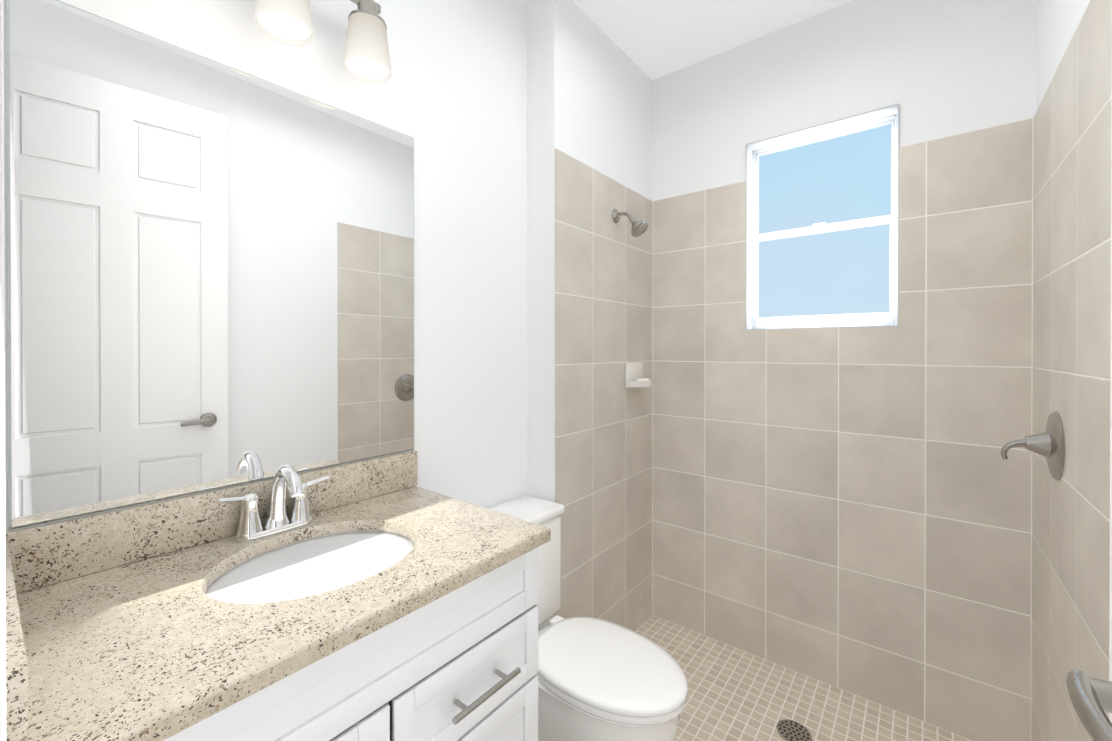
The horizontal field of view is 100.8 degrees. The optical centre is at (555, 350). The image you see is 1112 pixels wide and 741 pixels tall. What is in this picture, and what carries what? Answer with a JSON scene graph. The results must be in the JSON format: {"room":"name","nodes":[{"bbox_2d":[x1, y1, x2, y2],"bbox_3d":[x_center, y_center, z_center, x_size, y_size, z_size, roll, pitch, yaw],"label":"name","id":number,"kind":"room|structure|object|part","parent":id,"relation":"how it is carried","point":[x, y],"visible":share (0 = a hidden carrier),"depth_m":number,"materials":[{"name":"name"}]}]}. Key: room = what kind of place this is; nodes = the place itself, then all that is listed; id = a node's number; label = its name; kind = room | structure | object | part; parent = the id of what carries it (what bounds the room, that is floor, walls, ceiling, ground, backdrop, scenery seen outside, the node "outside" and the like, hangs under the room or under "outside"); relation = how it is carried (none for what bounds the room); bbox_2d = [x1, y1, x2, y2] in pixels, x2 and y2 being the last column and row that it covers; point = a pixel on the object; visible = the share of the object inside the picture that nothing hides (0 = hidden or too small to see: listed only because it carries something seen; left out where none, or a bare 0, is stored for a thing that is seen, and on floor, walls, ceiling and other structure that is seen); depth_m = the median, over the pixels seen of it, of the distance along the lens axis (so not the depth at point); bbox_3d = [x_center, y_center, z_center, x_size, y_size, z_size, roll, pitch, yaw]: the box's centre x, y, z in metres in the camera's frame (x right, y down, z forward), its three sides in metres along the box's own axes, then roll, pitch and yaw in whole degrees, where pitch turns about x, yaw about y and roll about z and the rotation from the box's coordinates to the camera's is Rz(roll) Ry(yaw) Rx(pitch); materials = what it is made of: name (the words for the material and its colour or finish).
{"room":"bathroom","nodes":[
{"label":"bathroom","id":0,"kind":"room"},
{"bbox_2d":[3,0,526,531],"bbox_3d":[-0.615,-0.013,1.260,0.120,2.700,1.461,0,0,38],"label":"wall","id":1,"kind":"structure","parent":0,"point":[449,96],"depth_m":1.50,"materials":[{"name":"paint"}]},
{"bbox_2d":[6,0,413,529],"bbox_3d":[-0.675,-0.171,1.080,0.006,0.943,0.791,0,0,38],"label":"mirror","id":2,"kind":"object","parent":1,"relation":"attached to","point":[210,274],"visible":1,"depth_m":0.95,"materials":[{"name":"white mirror"}]},
{"bbox_2d":[254,0,391,83],"bbox_3d":[-0.616,-0.828,1.023,0.170,0.250,0.500,0,0,38],"label":"sconce","id":3,"kind":"object","parent":1,"relation":"attached to","point":[366,58],"visible":1,"depth_m":1.11,"materials":[{"name":"white glass"}]},
{"bbox_2d":[527,0,651,631],"bbox_3d":[0.174,-0.017,2.143,0.257,2.700,0.902,0,0,38],"label":"wall","id":4,"kind":"structure","parent":0,"point":[589,91],"depth_m":1.78,"materials":[{"name":"paint"}]},
{"bbox_2d":[555,148,652,631],"bbox_3d":[0.241,0.291,2.015,0.008,2.086,0.781,0,0,38],"label":"shower wall tile","id":5,"kind":"structure","parent":4,"relation":"attached to","point":[603,413],"depth_m":1.95,"materials":[{"name":"beige tile"}]},
{"bbox_2d":[612,209,647,236],"bbox_3d":[0.323,-0.558,1.984,0.153,0.137,0.082,0,0,38],"label":"shower head","id":6,"kind":"object","parent":5,"relation":"attached to","point":[638,228],"visible":1,"depth_m":1.97},
{"bbox_2d":[625,363,652,387],"bbox_3d":[0.399,0.112,2.130,0.094,0.112,0.168,0,0,38],"label":"wall shelf","id":7,"kind":"object","parent":4,"relation":"attached to","point":[634,375],"visible":0.98,"depth_m":2.11,"materials":[{"name":"white ceramic"}]},
{"bbox_2d":[572,0,851,79],"bbox_3d":[0.295,-1.413,1.109,1.726,0.100,2.363,0,0,38],"label":"ceiling","id":8,"kind":"structure","parent":0,"point":[653,39],"depth_m":1.92,"materials":[{"name":"paint"}]},
{"bbox_2d":[652,0,1036,200],"bbox_3d":[1.052,-0.016,1.950,1.357,2.700,0.112,0,0,38],"label":"wall","id":9,"kind":"structure","parent":0,"point":[968,66],"depth_m":1.80,"materials":[{"name":"paint"}]},
{"bbox_2d":[652,181,745,650],"bbox_3d":[0.666,0.290,2.181,0.450,2.086,0.008,0,0,38],"label":"wall tile","id":10,"kind":"structure","parent":9,"relation":"attached to","point":[699,305],"depth_m":2.16,"materials":[{"name":"beige tile"}]},
{"bbox_2d":[898,118,1032,740],"bbox_3d":[1.404,0.292,1.594,0.346,2.086,0.008,0,0,38],"label":"wall tile","id":11,"kind":"structure","parent":9,"relation":"attached to","point":[965,417],"depth_m":1.58,"materials":[{"name":"beige tile"}]},
{"bbox_2d":[1036,0,1089,110],"bbox_3d":[0.926,-0.011,0.612,0.112,2.700,2.363,0,0,38],"label":"wall","id":12,"kind":"structure","parent":0,"point":[1058,21],"depth_m":1.30,"materials":[{"name":"paint"}]},
{"bbox_2d":[1031,0,1111,740],"bbox_3d":[1.291,0.294,1.167,0.008,2.086,0.801,0,0,38],"label":"wall tiles","id":13,"kind":"structure","parent":12,"relation":"attached to","point":[1071,350],"depth_m":1.09,"materials":[{"name":"beige tile"}]},
{"bbox_2d":[1001,411,1064,479],"bbox_3d":[1.279,0.249,1.246,0.107,0.180,0.180,0,0,38],"label":"shower valve","id":14,"kind":"object","parent":13,"relation":"attached to","point":[1049,443],"visible":1,"depth_m":1.20,"materials":[{"name":"silver metal"}]},
{"bbox_2d":[1109,114,1111,722],"bbox_3d":[0.401,0.120,0.161,0.035,2.425,0.720,0,0,32],"label":"door leaf","id":15,"kind":"structure","parent":12,"relation":"in","point":[1110,638],"depth_m":0.47,"materials":[{"name":"white"}]},
{"bbox_2d":[1066,670,1111,740],"bbox_3d":[0.517,0.322,0.381,0.119,0.064,0.147,0,0,38],"label":"door handle","id":16,"kind":"object","parent":15,"relation":"attached to","point":[1090,698],"depth_m":0.41,"materials":[{"name":"silver metal"}]},
{"bbox_3d":[-0.003,1.388,0.744,1.726,0.100,1.407,0,0,38],"label":"floor","id":17,"kind":"structure","parent":0,"visible":0},
{"bbox_2d":[5,451,550,740],"bbox_3d":[-0.472,0.793,0.900,0.549,1.089,0.826,0,0,38],"label":"bathroom vanity","id":18,"kind":"object","parent":17,"relation":"on","point":[385,598],"visible":1,"depth_m":0.81,"materials":[{"name":"white stone"}]},
{"bbox_2d":[5,451,417,593],"bbox_3d":[-0.679,0.354,1.062,0.021,0.104,0.826,0,0,38],"label":"backsplash","id":19,"kind":"structure","parent":18,"relation":"on","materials":[{"name":"stone"}]},
{"bbox_2d":[215,464,329,541],"bbox_3d":[-0.597,0.327,1.013,0.150,0.157,0.231,0,0,38],"label":"faucet","id":20,"kind":"object","parent":18,"relation":"on","point":[289,505],"depth_m":1.02,"materials":[{"name":"silver metal"}]},
{"bbox_2d":[214,530,405,580],"bbox_3d":[-0.471,0.499,0.922,0.360,0.136,0.419,0,0,38],"label":"sink","id":21,"kind":"object","parent":18,"relation":"in","point":[319,555],"depth_m":0.97,"materials":[{"name":"white ceramic"}]},
{"bbox_3d":[-0.186,0.865,0.851,0.039,0.465,0.312,0,0,38],"label":"handle","id":22,"kind":"part","parent":18,"relation":"part of","materials":[{"name":"silver metal"}]},
{"bbox_2d":[489,495,687,740],"bbox_3d":[0.047,0.945,1.405,0.724,0.781,0.384,0,0,38],"label":"toilet","id":23,"kind":"object","parent":17,"relation":"on","point":[601,680],"visible":0.65,"depth_m":1.27,"materials":[{"name":"white ceramic"}]},
{"bbox_3d":[-0.160,0.571,1.569,0.195,0.036,0.384,0,0,38],"label":"tank lid","id":24,"kind":"part","parent":23,"relation":"part of","materials":[{"name":"white ceramic"}]},
{"bbox_3d":[-0.161,0.765,1.570,0.183,0.350,0.370,0,0,38],"label":"tank","id":25,"kind":"part","parent":23,"relation":"part of","materials":[{"name":"white ceramic"}]},
{"bbox_3d":[0.115,1.132,1.352,0.523,0.406,0.318,0,0,38],"label":"bowl","id":26,"kind":"part","parent":23,"relation":"part of","materials":[{"name":"white ceramic"}]},
{"bbox_3d":[0.148,0.918,1.325,0.458,0.021,0.326,0,0,38],"label":"seat","id":27,"kind":"part","parent":23,"relation":"part of","materials":[{"name":"white plastic"}]},
{"bbox_3d":[0.149,0.893,1.324,0.463,0.027,0.332,0,0,38],"label":"seat lid","id":28,"kind":"part","parent":23,"relation":"part of","materials":[{"name":"white plastic"}]},
{"bbox_2d":[635,615,971,740],"bbox_3d":[0.732,1.385,1.669,1.726,0.100,0.956,0,0,38],"label":"floor","id":29,"kind":"structure","parent":17,"relation":"attached to","point":[735,694],"depth_m":1.74,"materials":[{"name":"tile"}]},
{"bbox_2d":[777,719,811,740],"bbox_3d":[0.832,1.333,1.606,0.110,0.004,0.110,0,0,38],"label":"shower drain","id":30,"kind":"object","parent":29,"relation":"in","point":[789,730],"visible":1,"depth_m":1.61,"materials":[{"name":"silver metal"}]},
{"bbox_3d":[1.093,0.622,1.919,0.545,1.425,0.112,0,0,38],"label":"wall","id":31,"kind":"structure","parent":0,"visible":0},
{"bbox_2d":[745,103,898,329],"bbox_3d":[1.089,-0.502,1.911,0.545,0.823,0.116,0,0,38],"label":"window","id":32,"kind":"structure","parent":31,"relation":"in","point":[822,225],"depth_m":1.92,"materials":[{"name":"white plastic"}]},
{"bbox_3d":[1.109,-0.323,1.937,0.489,0.351,0.004,0,0,38],"label":"glass","id":33,"kind":"part","parent":32,"relation":"part of","materials":[{"name":"blue glass"}]},
{"bbox_3d":[1.117,-0.704,1.946,0.493,0.368,0.004,0,0,38],"label":"glass","id":34,"kind":"part","parent":32,"relation":"part of","materials":[{"name":"blue glass"}]},
{"bbox_2d":[745,326,898,710],"bbox_3d":[1.055,0.622,1.873,0.545,1.425,0.008,0,0,38],"label":"wall tile","id":35,"kind":"structure","parent":31,"relation":"attached to","point":[821,491],"depth_m":1.85,"materials":[{"name":"beige tile"}]},
{"bbox_3d":[-0.400,0.085,0.318,0.070,2.510,0.013,0,0,38],"label":"door frame","id":36,"kind":"structure","parent":0,"visible":0},
{"bbox_2d":[0,0,5,740],"bbox_3d":[-0.377,0.095,0.312,0.021,2.490,0.004,0,0,38],"label":"door frame","id":37,"kind":"structure","parent":36,"relation":"attached to","point":[2,559],"depth_m":0.31,"materials":[{"name":"white"}]}
]}

